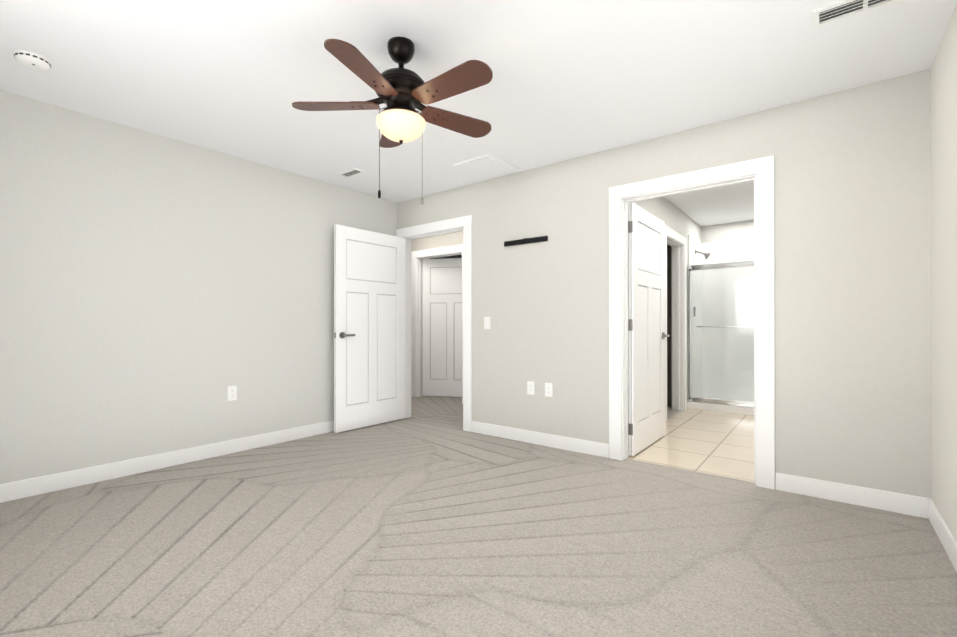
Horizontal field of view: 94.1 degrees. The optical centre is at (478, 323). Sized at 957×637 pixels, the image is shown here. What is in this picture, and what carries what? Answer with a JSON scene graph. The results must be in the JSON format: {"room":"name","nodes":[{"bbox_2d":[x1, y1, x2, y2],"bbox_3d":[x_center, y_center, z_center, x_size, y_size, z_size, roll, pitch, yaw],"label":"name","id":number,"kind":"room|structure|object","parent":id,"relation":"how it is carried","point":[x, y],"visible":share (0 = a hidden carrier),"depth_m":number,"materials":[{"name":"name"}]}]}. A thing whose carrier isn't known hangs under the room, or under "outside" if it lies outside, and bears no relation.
{"room":"empty bedroom","nodes":[
{"label":"empty bedroom","id":0,"kind":"room"},
{"bbox_2d":[0,90,396,483],"bbox_3d":[-2.187,-0.162,3.546,0.120,2.440,3.940,0,0,38],"label":"wall","id":1,"kind":"structure","parent":0,"point":[159,294],"depth_m":3.21,"materials":[{"name":"paint"}]},
{"bbox_2d":[0,420,333,502],"bbox_3d":[-2.087,1.004,3.558,0.019,0.110,3.790,0,0,38],"label":"baseboard","id":2,"kind":"structure","parent":1,"relation":"attached to","point":[20,489],"depth_m":3.18,"materials":[{"name":"paint"}]},
{"bbox_2d":[227,386,236,400],"bbox_3d":[-2.019,0.569,3.653,0.010,0.118,0.072,0,0,38],"label":"electrical outlet","id":3,"kind":"object","parent":1,"relation":"attached to","point":[231,393],"visible":1,"depth_m":3.65,"materials":[{"name":"white plastic"}]},
{"bbox_2d":[411,231,462,251],"bbox_3d":[-0.646,-0.152,6.390,4.040,2.440,0.120,0,0,38],"label":"wall","id":4,"kind":"structure","parent":0,"point":[439,241],"depth_m":6.26,"materials":[{"name":"paint"}]},
{"bbox_2d":[411,244,462,403],"bbox_3d":[-0.520,0.002,6.291,1.074,2.132,0.156,0,0,38],"label":"door frame","id":5,"kind":"structure","parent":4,"relation":"attached to","point":[417,257],"depth_m":6.52,"materials":[{"name":"paint"}]},
{"bbox_2d":[422,258,461,396],"bbox_3d":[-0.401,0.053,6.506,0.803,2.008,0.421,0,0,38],"label":"door","id":6,"kind":"structure","parent":4,"relation":"in","point":[442,332],"depth_m":6.50,"materials":[{"name":"paint"}]},
{"bbox_2d":[0,396,956,636],"bbox_3d":[-0.169,1.092,4.571,7.030,0.060,8.050,0,0,38],"label":"floor carpet","id":7,"kind":"object","parent":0,"point":[429,517],"visible":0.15,"depth_m":2.06,"materials":[{"name":"beige carpet"}]},
{"bbox_2d":[0,0,956,258],"bbox_3d":[0.008,-1.438,4.473,7.600,0.120,8.200,0,0,38],"label":"ceiling","id":8,"kind":"structure","parent":0,"point":[571,79],"depth_m":2.42,"materials":[{"name":"paint"}]},
{"bbox_2d":[13,49,51,70],"bbox_3d":[-2.323,-1.365,2.323,0.144,0.042,0.144,0,0,38],"label":"smoke detector","id":9,"kind":"object","parent":8,"relation":"attached to","point":[30,59],"visible":1,"depth_m":2.29,"materials":[{"name":"white plastic"}]},
{"bbox_2d":[337,168,365,177],"bbox_3d":[-1.160,-1.374,4.067,0.260,0.011,0.120,0,0,38],"label":"ceiling vent","id":10,"kind":"object","parent":8,"relation":"in","point":[352,172],"visible":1,"depth_m":4.06,"materials":[{"name":"white plastic"}]},
{"bbox_2d":[292,37,492,204],"bbox_3d":[-0.350,-0.991,2.189,0.996,0.789,1.035,0,0,38],"label":"ceiling fan","id":11,"kind":"object","parent":8,"relation":"hanging from","point":[402,92],"visible":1,"depth_m":2.13,"materials":[{"name":"brown wood"}]},
{"bbox_2d":[453,153,520,178],"bbox_3d":[0.077,-1.369,3.911,0.400,0.022,0.460,0,0,38],"label":"vent panel","id":12,"kind":"object","parent":8,"relation":"attached to","point":[487,166],"visible":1,"depth_m":3.86,"materials":[{"name":"paint"}]},
{"bbox_2d":[813,0,900,28],"bbox_3d":[1.665,-1.381,1.917,0.360,0.013,0.140,0,0,38],"label":"ceiling vent","id":13,"kind":"object","parent":8,"relation":"in","point":[835,12],"visible":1,"depth_m":1.96,"materials":[{"name":"white plastic"}]},
{"bbox_2d":[628,197,700,337],"bbox_3d":[2.097,-0.156,5.043,0.120,2.440,3.460,0,0,38],"label":"wall","id":14,"kind":"structure","parent":0,"point":[672,216],"depth_m":5.05,"materials":[{"name":"paint"}]},
{"bbox_2d":[665,225,686,421],"bbox_3d":[2.239,-0.002,5.223,0.156,2.132,0.964,0,0,38],"label":"door frame","id":15,"kind":"structure","parent":14,"relation":"attached to","point":[676,241],"depth_m":5.50,"materials":[{"name":"paint"}]},
{"bbox_2d":[397,69,931,498],"bbox_3d":[-0.062,-0.158,4.460,7.340,2.440,0.120,0,0,38],"label":"wall","id":16,"kind":"structure","parent":0,"point":[852,221],"depth_m":2.78,"materials":[{"name":"paint"}]},
{"bbox_2d":[334,224,404,432],"bbox_3d":[-1.107,0.046,4.644,0.148,2.008,0.892,0,0,38],"label":"hall door","id":17,"kind":"structure","parent":16,"relation":"in","point":[369,328],"depth_m":4.58,"materials":[{"name":"paint"}]},
{"bbox_2d":[396,215,471,431],"bbox_3d":[-0.457,-0.003,4.769,1.088,2.132,0.156,0,0,38],"label":"door frame","id":18,"kind":"structure","parent":16,"relation":"attached to","point":[447,226],"depth_m":4.44,"materials":[{"name":"paint"}]},
{"bbox_2d":[484,317,489,328],"bbox_3d":[0.082,-0.009,4.261,0.072,0.118,0.014,0,0,38],"label":"light switch","id":19,"kind":"object","parent":16,"relation":"attached to","point":[486,322],"visible":1,"depth_m":4.26,"materials":[{"name":"white plastic"}]},
{"bbox_2d":[504,236,547,246],"bbox_3d":[0.419,-0.744,3.997,0.450,0.052,0.018,0,0,38],"label":"wall mount bracket","id":20,"kind":"object","parent":16,"relation":"attached to","point":[526,241],"visible":0.96,"depth_m":3.99,"materials":[{"name":"black metal"}]},
{"bbox_2d":[527,381,534,394],"bbox_3d":[0.465,0.570,3.962,0.072,0.118,0.010,0,0,38],"label":"electrical outlet","id":21,"kind":"object","parent":16,"relation":"attached to","point":[530,387],"visible":1,"depth_m":3.96,"materials":[{"name":"white plastic"}]},
{"bbox_2d":[471,421,608,457],"bbox_3d":[0.481,1.005,3.945,1.395,0.110,0.015,0,0,38],"label":"baseboard","id":22,"kind":"structure","parent":16,"relation":"attached to","point":[544,439],"depth_m":3.87,"materials":[{"name":"paint"}]},
{"bbox_2d":[545,383,552,396],"bbox_3d":[0.607,0.570,3.851,0.072,0.118,0.010,0,0,38],"label":"electrical outlet","id":23,"kind":"object","parent":16,"relation":"attached to","point":[548,389],"visible":1,"depth_m":3.85,"materials":[{"name":"white plastic"}]},
{"bbox_2d":[628,203,668,455],"bbox_3d":[1.477,0.044,3.878,0.147,2.008,0.878,0,0,38],"label":"bathroom door","id":24,"kind":"structure","parent":16,"relation":"in","point":[646,330],"depth_m":3.79,"materials":[{"name":"paint"}]},
{"bbox_2d":[609,155,774,489],"bbox_3d":[1.503,-0.009,3.234,1.089,2.132,0.156,0,0,38],"label":"door frame","id":25,"kind":"structure","parent":16,"relation":"attached to","point":[759,172],"depth_m":3.01,"materials":[{"name":"paint"}]},
{"bbox_2d":[775,472,923,517],"bbox_3d":[2.158,1.000,2.632,0.675,0.110,0.015,0,0,38],"label":"baseboard","id":26,"kind":"structure","parent":16,"relation":"attached to","point":[917,506],"depth_m":2.60,"materials":[{"name":"paint"}]},
{"bbox_2d":[667,244,671,405],"bbox_3d":[2.252,-0.153,6.077,0.910,2.440,0.100,0,0,38],"label":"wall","id":27,"kind":"structure","parent":0,"point":[669,346],"depth_m":5.81,"materials":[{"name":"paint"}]},
{"bbox_2d":[627,409,754,481],"bbox_3d":[2.935,1.090,4.268,2.150,0.062,3.400,0,0,38],"label":"floor","id":28,"kind":"structure","parent":0,"point":[713,443],"depth_m":3.87,"materials":[{"name":"beige tile"}]},
{"bbox_2d":[687,235,753,415],"bbox_3d":[3.544,-0.156,5.415,1.700,2.437,0.850,0,0,38],"label":"surround","id":29,"kind":"object","parent":28,"relation":"on","point":[740,250],"visible":0.25,"depth_m":6.03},
{"bbox_2d":[695,249,710,258],"bbox_3d":[2.967,-0.922,5.888,0.183,0.143,0.096,0,0,38],"label":"shower head","id":30,"kind":"object","parent":29,"relation":"attached to","point":[706,255],"visible":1,"depth_m":5.86},
{"bbox_2d":[687,261,753,407],"bbox_3d":[3.267,0.118,5.141,1.598,1.708,0.091,0,0,38],"label":"shower door","id":31,"kind":"structure","parent":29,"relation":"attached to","point":[704,267],"depth_m":5.46,"materials":[{"name":"clear glass"}]},
{"bbox_2d":[701,220,753,242],"bbox_3d":[4.020,-0.154,5.658,2.150,2.440,0.120,0,0,38],"label":"wall","id":32,"kind":"structure","parent":0,"point":[729,231],"depth_m":6.08,"materials":[{"name":"paint"}]},
{"bbox_2d":[930,3,956,539],"bbox_3d":[1.285,-0.171,0.827,0.120,2.440,3.940,0,0,38],"label":"wall","id":33,"kind":"structure","parent":0,"point":[943,113],"depth_m":2.13,"materials":[{"name":"paint"}]},
{"bbox_2d":[924,497,956,571],"bbox_3d":[1.277,0.994,0.924,0.019,0.110,3.790,0,0,38],"label":"baseboard","id":34,"kind":"structure","parent":33,"relation":"attached to","point":[931,512],"depth_m":2.13,"materials":[{"name":"paint"}]}
]}

